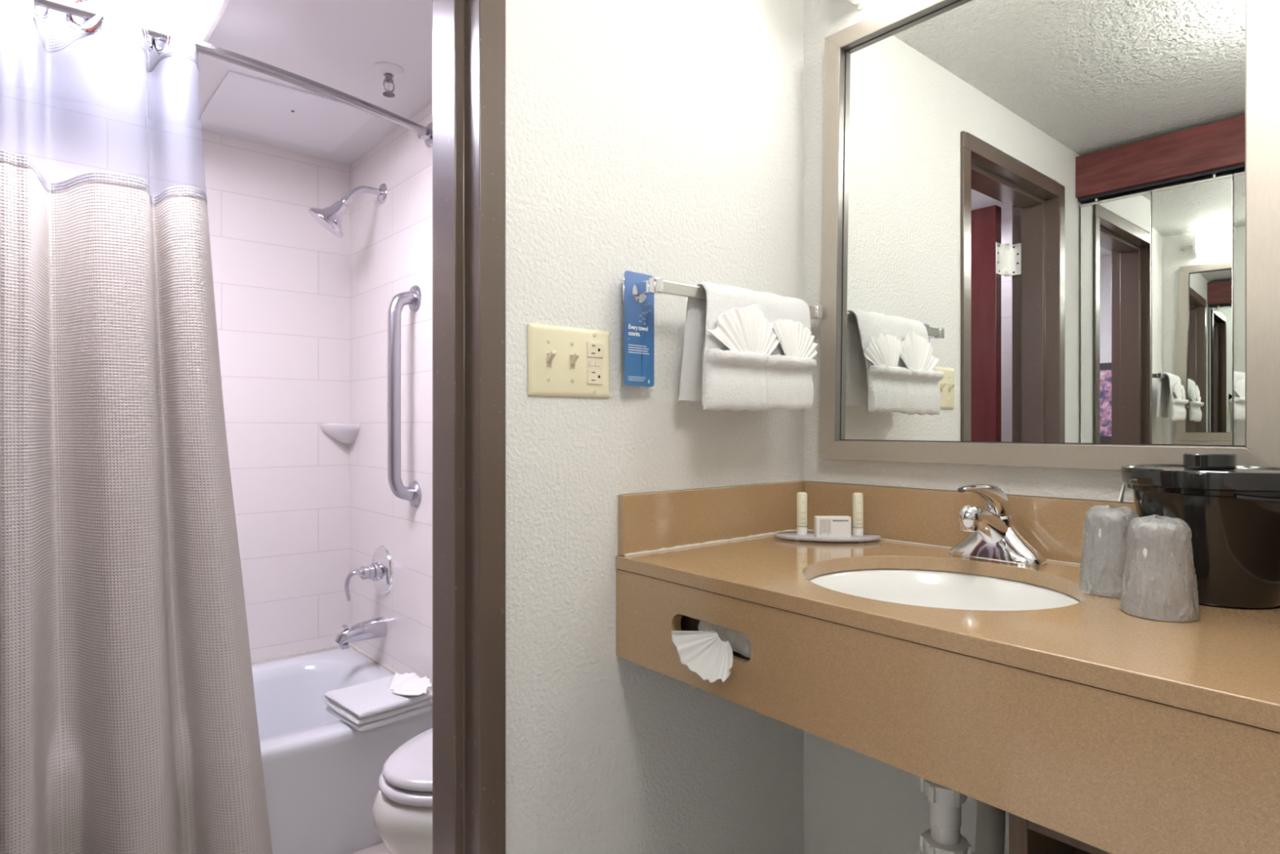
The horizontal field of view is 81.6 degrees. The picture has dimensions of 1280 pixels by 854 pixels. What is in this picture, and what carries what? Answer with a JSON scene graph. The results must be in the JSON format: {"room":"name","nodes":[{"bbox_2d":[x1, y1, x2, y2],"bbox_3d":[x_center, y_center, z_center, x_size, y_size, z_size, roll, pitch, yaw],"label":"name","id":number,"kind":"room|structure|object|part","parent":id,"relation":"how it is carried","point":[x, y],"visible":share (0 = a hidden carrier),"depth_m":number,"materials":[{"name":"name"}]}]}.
{"room":"hotel vanity area","nodes":[
{"label":"hotel vanity area","id":0,"kind":"room"},
{"bbox_2d":[0,84,349,661],"bbox_3d":[-1.653,0.088,2.206,1.523,2.064,0.100,0,0,-41],"label":"wall","id":1,"kind":"structure","parent":0,"point":[281,278],"depth_m":2.49,"materials":[{"name":"tile"}]},
{"bbox_2d":[319,422,359,444],"bbox_3d":[-1.048,0.025,2.591,0.104,0.075,0.104,0,0,-41],"label":"soap dish","id":2,"kind":"object","parent":1,"relation":"attached to","point":[343,433],"visible":1,"depth_m":2.58,"materials":[{"name":"white ceramic"}]},
{"bbox_2d":[0,0,432,164],"bbox_3d":[-0.988,-0.994,1.746,2.130,0.100,1.665,0,0,-41],"label":"ceiling","id":3,"kind":"structure","parent":0,"point":[335,44],"depth_m":1.92,"materials":[{"name":"white paint"}]},
{"bbox_2d":[66,0,231,43],"bbox_3d":[-1.078,-0.929,1.493,0.440,0.030,0.440,0,0,-41],"label":"recessed light","id":4,"kind":"object","parent":3,"relation":"in","point":[207,14],"visible":0.42,"depth_m":1.66,"materials":[{"name":"white glass"}]},
{"bbox_2d":[137,0,218,36],"bbox_3d":[-1.078,-0.940,1.493,0.409,0.007,0.409,0,0,-41],"label":"diffuser","id":5,"kind":"object","parent":4,"relation":"attached to","point":[206,12],"depth_m":1.67,"materials":[{"name":"white"}]},
{"bbox_2d":[197,70,374,151],"bbox_3d":[-1.070,-0.939,2.246,0.398,0.009,0.410,0,0,-41],"label":"access panel","id":6,"kind":"object","parent":3,"relation":"attached to","point":[241,102],"visible":0.87,"depth_m":2.21,"materials":[{"name":"white paint"}]},
{"bbox_2d":[373,62,404,97],"bbox_3d":[-0.662,-0.909,1.956,0.076,0.069,0.076,0,0,-41],"label":"sprinkler","id":7,"kind":"object","parent":3,"relation":"attached to","point":[389,70],"visible":1,"depth_m":1.95,"materials":[{"name":"white metal"}]},
{"bbox_3d":[-0.668,-0.897,1.950,0.015,0.034,0.004,0,0,-41],"label":"frame arm","id":8,"kind":"part","parent":7,"relation":"part of","materials":[{"name":"silver metal"}]},
{"bbox_2d":[373,62,404,78],"bbox_3d":[-0.662,-0.935,1.956,0.076,0.017,0.076,0,0,-41],"label":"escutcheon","id":9,"kind":"object","parent":7,"relation":"on","point":[387,69],"depth_m":1.94,"materials":[{"name":"white metal"}]},
{"bbox_3d":[-0.662,-0.898,1.956,0.006,0.024,0.006,0,0,-41],"label":"bulb","id":10,"kind":"part","parent":7,"relation":"part of","materials":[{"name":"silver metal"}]},
{"bbox_3d":[-0.656,-0.897,1.961,0.015,0.034,0.004,0,0,-41],"label":"frame arm","id":11,"kind":"part","parent":7,"relation":"part of","materials":[{"name":"silver metal"}]},
{"bbox_2d":[351,841,390,853],"bbox_3d":[-0.988,1.170,1.746,2.130,0.100,1.665,0,0,-41],"label":"floor","id":12,"kind":"structure","parent":0,"point":[380,848],"depth_m":1.96,"materials":[{"name":"tile"}]},
{"bbox_2d":[251,646,432,853],"bbox_3d":[-1.373,0.951,1.879,1.522,0.339,0.756,0,0,-41],"label":"bathtub","id":13,"kind":"object","parent":12,"relation":"on","point":[322,773],"visible":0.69,"depth_m":1.94,"materials":[{"name":"white ceramic"}]},
{"bbox_2d":[251,642,398,674],"bbox_3d":[-1.373,0.779,1.883,1.521,0.009,0.755,0,0,-41],"label":"caulk","id":14,"kind":"structure","parent":13,"relation":"on","point":[353,646],"depth_m":2.52,"materials":[{"name":"beige"}]},
{"bbox_2d":[324,674,432,731],"bbox_3d":[-0.713,0.751,2.033,0.217,0.057,0.221,0,0,44],"label":"towel","id":15,"kind":"object","parent":13,"relation":"on","point":[371,704],"visible":0.92,"depth_m":1.98,"materials":[{"name":"white fabric"}]},
{"bbox_2d":[389,672,431,695],"bbox_3d":[-0.635,0.717,2.055,0.116,0.017,0.193,0,0,-8],"label":"washcloth","id":16,"kind":"object","parent":15,"relation":"on","point":[406,684],"visible":1,"depth_m":2.07,"materials":[{"name":"white fabric"}]},
{"bbox_2d":[373,727,432,853],"bbox_3d":[-0.240,0.755,1.726,0.754,0.730,0.440,0,0,-41],"label":"toilet","id":17,"kind":"object","parent":12,"relation":"on","point":[402,804],"visible":0.12,"depth_m":1.47,"materials":[{"name":"grey ceramic"}]},
{"bbox_3d":[-0.283,0.932,1.690,0.642,0.376,0.408,0,0,-41],"label":"bowl","id":18,"kind":"part","parent":17,"relation":"part of","materials":[{"name":"grey ceramic"}]},
{"bbox_3d":[-0.316,0.733,1.661,0.530,0.020,0.382,0,0,-41],"label":"seat","id":19,"kind":"part","parent":17,"relation":"part of","materials":[{"name":"grey plastic"}]},
{"bbox_3d":[-0.309,0.704,1.667,0.532,0.028,0.370,0,0,-41],"label":"lid","id":20,"kind":"part","parent":17,"relation":"part of","materials":[{"name":"grey plastic"}]},
{"bbox_2d":[349,102,432,692],"bbox_3d":[-0.683,0.088,2.543,0.387,2.064,0.855,0,0,-41],"label":"wall","id":21,"kind":"structure","parent":0,"point":[391,242],"depth_m":2.37,"materials":[{"name":"tile"}]},
{"bbox_2d":[308,183,386,237],"bbox_3d":[-0.942,-0.699,2.375,0.227,0.196,0.121,0,0,-41],"label":"sprayer","id":22,"kind":"object","parent":21,"relation":"attached to","point":[330,217],"visible":1,"depth_m":2.33,"materials":[{"name":"silver metal"}]},
{"bbox_3d":[-0.890,-0.744,2.388,0.132,0.068,0.021,0,0,-41],"label":"arm","id":23,"kind":"part","parent":22,"relation":"part of","materials":[{"name":"silver metal"}]},
{"bbox_2d":[334,616,386,648],"bbox_3d":[-0.896,0.658,2.374,0.157,0.079,0.054,0,0,-41],"label":"tub spout","id":24,"kind":"object","parent":21,"relation":"attached to","point":[374,628],"visible":1,"depth_m":2.36,"materials":[{"name":"silver metal"}]},
{"bbox_3d":[-0.932,0.634,2.343,0.018,0.020,0.018,0,0,-41],"label":"diverter knob","id":25,"kind":"part","parent":24,"relation":"part of","materials":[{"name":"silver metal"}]},
{"bbox_2d":[344,545,393,600],"bbox_3d":[-0.888,0.471,2.391,0.122,0.166,0.164,0,0,-41],"label":"shower valve","id":26,"kind":"object","parent":21,"relation":"attached to","point":[380,571],"visible":1,"depth_m":2.38,"materials":[{"name":"silver metal"}]},
{"bbox_3d":[-0.914,0.505,2.374,0.061,0.099,0.032,0,0,-23],"label":"lever","id":27,"kind":"part","parent":26,"relation":"part of","materials":[{"name":"silver metal"}]},
{"bbox_2d":[386,284,421,506],"bbox_3d":[-0.710,-0.093,2.212,0.086,0.670,0.080,0,0,-41],"label":"grab bar","id":28,"kind":"object","parent":21,"relation":"attached to","point":[412,298],"visible":1,"depth_m":2.18,"materials":[{"name":"grey metal"}]},
{"bbox_2d":[506,0,803,853],"bbox_3d":[-0.299,0.067,1.151,1.620,2.106,0.135,0,0,-41],"label":"wall","id":29,"kind":"structure","parent":0,"point":[664,139],"depth_m":1.30,"materials":[{"name":"white paint"}]},
{"bbox_2d":[432,0,506,853],"bbox_3d":[-0.538,0.142,0.949,0.744,1.956,0.160,0,0,-41],"label":"door frame","id":30,"kind":"structure","parent":29,"relation":"attached to","point":[469,36],"depth_m":1.13,"materials":[{"name":"brown paint"}]},
{"bbox_2d":[527,323,609,398],"bbox_3d":[-0.108,-0.106,1.211,0.164,0.114,0.022,0,0,-41],"label":"switch plate","id":31,"kind":"object","parent":29,"relation":"attached to","point":[562,361],"visible":1,"depth_m":1.21,"materials":[{"name":"beige plastic"}]},
{"bbox_3d":[-0.076,-0.106,1.245,0.033,0.018,0.001,0,0,-41],"label":"test panel","id":32,"kind":"part","parent":31,"relation":"part of","materials":[{"name":"beige plastic"}]},
{"bbox_2d":[586,368,603,384],"bbox_3d":[-0.075,-0.084,1.244,0.033,0.026,0.002,0,0,-41],"label":"outlet","id":33,"kind":"object","parent":31,"relation":"attached to","point":[594,376],"depth_m":1.24,"materials":[{"name":"beige plastic"}]},
{"bbox_2d":[586,342,603,358],"bbox_3d":[-0.075,-0.129,1.244,0.033,0.026,0.002,0,0,-41],"label":"outlet","id":34,"kind":"object","parent":31,"relation":"attached to","point":[594,349],"depth_m":1.24,"materials":[{"name":"beige plastic"}]},
{"bbox_2d":[622,276,822,319],"bbox_3d":[0.178,-0.238,1.421,0.486,0.044,0.078,0,0,-41],"label":"towel bar","id":35,"kind":"object","parent":29,"relation":"attached to","point":[655,285],"visible":0.56,"depth_m":1.28,"materials":[{"name":"silver metal"}]},
{"bbox_2d":[624,271,653,386],"bbox_3d":[-0.001,-0.169,1.289,0.072,0.196,0.001,0,0,-45],"label":"card","id":36,"kind":"object","parent":35,"relation":"hanging from","point":[638,317],"visible":0.99,"depth_m":1.29,"materials":[{"name":"blue paper"}]},
{"bbox_2d":[640,311,648,356],"bbox_3d":[0.009,-0.138,1.298,0.019,0.131,0.001,0,0,-45],"label":"print","id":37,"kind":"object","parent":36,"relation":"attached to","point":[648,311],"depth_m":1.29},
{"bbox_3d":[0.006,-0.238,1.276,0.016,0.021,0.047,0,0,-41],"label":"arm","id":38,"kind":"part","parent":35,"relation":"part of","materials":[{"name":"silver metal"}]},
{"bbox_2d":[677,281,816,411],"bbox_3d":[0.217,-0.144,1.396,0.324,0.233,0.094,0,0,-41],"label":"hand towel","id":39,"kind":"object","parent":35,"relation":"hanging from","point":[713,374],"visible":0.86,"depth_m":1.34,"materials":[{"name":"white fabric"}]},
{"bbox_2d":[707,303,782,364],"bbox_3d":[0.194,-0.168,1.339,0.199,0.113,0.013,0,0,-40],"label":"washcloth","id":40,"kind":"object","parent":39,"relation":"in","point":[747,329],"visible":0.84,"depth_m":1.33,"materials":[{"name":"white fabric"}]},
{"bbox_2d":[773,318,817,358],"bbox_3d":[0.301,-0.161,1.432,0.144,0.093,0.012,0,0,-42],"label":"washcloth","id":41,"kind":"object","parent":39,"relation":"in","point":[797,340],"visible":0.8,"depth_m":1.43,"materials":[{"name":"white fabric"}]},
{"bbox_2d":[803,0,1133,853],"bbox_3d":[1.253,0.067,0.683,0.120,2.106,2.600,0,0,-41],"label":"wall","id":42,"kind":"structure","parent":0,"point":[855,802],"depth_m":1.54,"materials":[{"name":"white paint"}]},
{"bbox_2d":[847,0,880,10],"bbox_3d":[0.587,-0.910,1.284,0.105,0.112,0.660,0,0,-41],"label":"vanity light","id":43,"kind":"object","parent":42,"relation":"attached to","point":[862,4],"visible":1,"depth_m":1.50,"materials":[{"name":"white"}]},
{"bbox_3d":[0.644,-0.910,1.293,0.005,0.112,0.600,0,0,-41],"label":"plate","id":44,"kind":"part","parent":43,"relation":"part of","materials":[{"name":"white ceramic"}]},
{"bbox_2d":[615,479,1279,853],"bbox_3d":[0.442,0.255,1.103,0.562,0.280,0.907,0,0,-41],"label":"countertop","id":45,"kind":"structure","parent":42,"relation":"attached to","point":[1092,722],"depth_m":0.84,"materials":[{"name":"beige stone"}]},
{"bbox_2d":[671,630,733,682],"bbox_3d":[0.093,0.330,1.075,0.021,0.068,0.131,0,0,-39],"label":"tissue","id":46,"kind":"object","parent":45,"relation":"in","point":[704,653],"visible":1,"depth_m":1.08,"materials":[{"name":"white paper"}]},
{"bbox_2d":[680,615,751,660],"bbox_3d":[0.130,0.317,1.127,0.023,0.090,0.230,0,0,-39],"label":"tissue box","id":47,"kind":"object","parent":45,"relation":"attached to","point":[740,645],"visible":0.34,"depth_m":1.12,"materials":[{"name":"silver"}]},
{"bbox_2d":[774,530,880,542],"bbox_3d":[0.370,0.217,1.464,0.204,0.010,0.108,0,0,8],"label":"tray","id":48,"kind":"object","parent":45,"relation":"on","point":[792,535],"visible":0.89,"depth_m":1.43,"materials":[{"name":"white plastic"}]},
{"bbox_2d":[796,492,807,534],"bbox_3d":[0.320,0.170,1.464,0.021,0.083,0.021,0,0,0],"label":"toiletry tube","id":49,"kind":"object","parent":48,"relation":"on","point":[802,497],"visible":1,"depth_m":1.46,"materials":[{"name":"white plastic"}]},
{"bbox_2d":[813,515,851,537],"bbox_3d":[0.371,0.192,1.429,0.067,0.040,0.018,0,0,0],"label":"soap box","id":50,"kind":"object","parent":48,"relation":"on","point":[824,526],"visible":1,"depth_m":1.42,"materials":[{"name":"white"}]},
{"bbox_2d":[822,519,828,534],"bbox_3d":[0.355,0.192,1.420,0.019,0.030,0.001,0,0,0],"label":"print","id":51,"kind":"object","parent":50,"relation":"attached to","point":[822,519],"depth_m":1.42},
{"bbox_2d":[832,520,848,521],"bbox_3d":[0.384,0.179,1.420,0.030,0.003,0.001,0,0,0],"label":"print","id":52,"kind":"object","parent":50,"relation":"on","point":[833,520],"depth_m":1.42},
{"bbox_2d":[852,492,863,535],"bbox_3d":[0.427,0.170,1.452,0.021,0.083,0.021,0,0,0],"label":"toiletry tube","id":53,"kind":"object","parent":48,"relation":"on","point":[857,497],"visible":1,"depth_m":1.44,"materials":[{"name":"white plastic"}]},
{"bbox_2d":[808,568,1081,610],"bbox_3d":[0.434,0.318,1.088,0.418,0.145,0.428,0,0,-41],"label":"sink basin","id":54,"kind":"object","parent":45,"relation":"in","point":[917,587],"visible":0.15,"depth_m":1.24,"materials":[{"name":"white ceramic"}]},
{"bbox_2d":[920,777,1005,853],"bbox_3d":[0.541,0.598,1.175,0.092,0.406,0.331,0,0,41],"label":"drain pipe","id":55,"kind":"object","parent":54,"relation":"attached to","point":[944,836],"visible":0.48,"depth_m":1.07,"materials":[{"name":"white plastic"}]},
{"bbox_2d":[949,484,1047,566],"bbox_3d":[0.563,0.157,1.216,0.155,0.129,0.151,0,0,-41],"label":"faucet","id":56,"kind":"object","parent":45,"relation":"on","point":[993,536],"visible":1,"depth_m":1.21,"materials":[{"name":"silver metal"}]},
{"bbox_3d":[0.563,0.123,1.215,0.153,0.061,0.045,0,0,-41],"label":"lever","id":57,"kind":"part","parent":56,"relation":"part of","materials":[{"name":"silver metal"}]},
{"bbox_3d":[0.568,0.166,1.220,0.123,0.078,0.052,0,0,-41],"label":"spout","id":58,"kind":"part","parent":56,"relation":"part of","materials":[{"name":"silver metal"}]},
{"bbox_2d":[1078,505,1139,598],"bbox_3d":[0.632,0.163,0.994,0.079,0.116,0.079,0,0,-41],"label":"cup","id":59,"kind":"object","parent":45,"relation":"on","point":[1104,543],"visible":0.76,"depth_m":0.97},
{"bbox_2d":[1119,514,1199,622],"bbox_3d":[0.615,0.163,0.880,0.079,0.117,0.078,0,0,-41],"label":"cup","id":60,"kind":"object","parent":45,"relation":"on","point":[1160,577],"visible":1,"depth_m":0.86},
{"bbox_2d":[1117,452,1279,608],"bbox_3d":[0.748,0.128,0.967,0.203,0.187,0.204,0,0,-41],"label":"ice bucket","id":61,"kind":"object","parent":45,"relation":"on","point":[1231,511],"visible":0.89,"depth_m":0.90,"materials":[{"name":"black plastic"}]},
{"bbox_3d":[0.748,0.065,0.968,0.203,0.022,0.203,0,0,-41],"label":"lid","id":62,"kind":"part","parent":61,"relation":"part of","materials":[{"name":"black plastic"}]},
{"bbox_3d":[0.745,0.045,0.971,0.056,0.020,0.056,0,0,-41],"label":"lid knob","id":63,"kind":"part","parent":61,"relation":"part of","materials":[{"name":"black plastic"}]},
{"bbox_3d":[0.760,0.085,0.876,0.112,0.009,0.021,0,0,-8],"label":"bail handle","id":64,"kind":"part","parent":61,"relation":"part of","materials":[{"name":"black plastic"}]},
{"bbox_2d":[804,481,1136,563],"bbox_3d":[0.646,0.170,1.280,0.019,0.103,0.870,0,0,-41],"label":"backsplash","id":65,"kind":"structure","parent":42,"relation":"attached to","point":[1054,526],"depth_m":1.37,"materials":[{"name":"beige stone"}]},
{"bbox_2d":[818,0,1279,470],"bbox_3d":[0.631,-0.373,1.286,0.033,0.880,0.750,0,0,-41],"label":"wall mirror","id":66,"kind":"object","parent":42,"relation":"attached to","point":[1051,228],"visible":1,"depth_m":1.23,"materials":[{"name":"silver metal"}]},
{"bbox_3d":[0.404,-0.373,1.551,0.033,0.879,0.053,0,0,-41],"label":"frame rail","id":67,"kind":"part","parent":66,"relation":"part of","materials":[{"name":"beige metal"}]},
{"bbox_3d":[0.636,-0.795,1.281,0.033,0.036,0.734,0,0,-41],"label":"frame rail","id":68,"kind":"part","parent":66,"relation":"part of","materials":[{"name":"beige metal"}]},
{"bbox_3d":[0.631,0.048,1.286,0.033,0.038,0.749,0,0,-41],"label":"frame rail","id":69,"kind":"part","parent":66,"relation":"part of","materials":[{"name":"beige metal"}]},
{"bbox_3d":[0.862,-0.373,1.018,0.033,0.879,0.042,0,0,-41],"label":"frame rail","id":70,"kind":"part","parent":66,"relation":"part of","materials":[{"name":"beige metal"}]},
{"bbox_3d":[0.337,1.170,-0.016,2.420,0.100,2.735,0,0,-41],"label":"floor","id":71,"kind":"structure","parent":0,"visible":0},
{"bbox_2d":[1008,812,1111,853],"bbox_3d":[0.691,0.759,0.918,0.375,0.722,0.298,0,0,-41],"label":"base cabinet","id":72,"kind":"object","parent":71,"relation":"on","point":[1025,836],"visible":0.09,"depth_m":0.90,"materials":[{"name":"brown wood"}]},
{"bbox_3d":[0.691,0.441,0.918,0.375,0.085,0.254,0,0,-41],"label":"rail","id":73,"kind":"part","parent":72,"relation":"part of","materials":[{"name":"brown wood"}]},
{"bbox_3d":[-1.757,0.088,1.083,0.100,2.064,1.665,0,0,-41],"label":"wall","id":74,"kind":"structure","parent":0,"visible":0},
{"bbox_2d":[33,0,432,147],"bbox_3d":[-1.145,-0.848,1.616,1.527,0.072,0.188,0,0,-41],"label":"shower rod","id":75,"kind":"object","parent":74,"relation":"attached to","point":[64,6],"visible":0.89,"depth_m":1.76,"materials":[{"name":"silver metal"}]},
{"bbox_2d":[0,0,272,853],"bbox_3d":[-1.210,0.086,1.479,0.868,1.968,0.244,0,0,-41],"label":"shower curtain","id":76,"kind":"object","parent":75,"relation":"hanging from","point":[129,723],"visible":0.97,"depth_m":1.54,"materials":[{"name":"beige fabric"}]}
]}

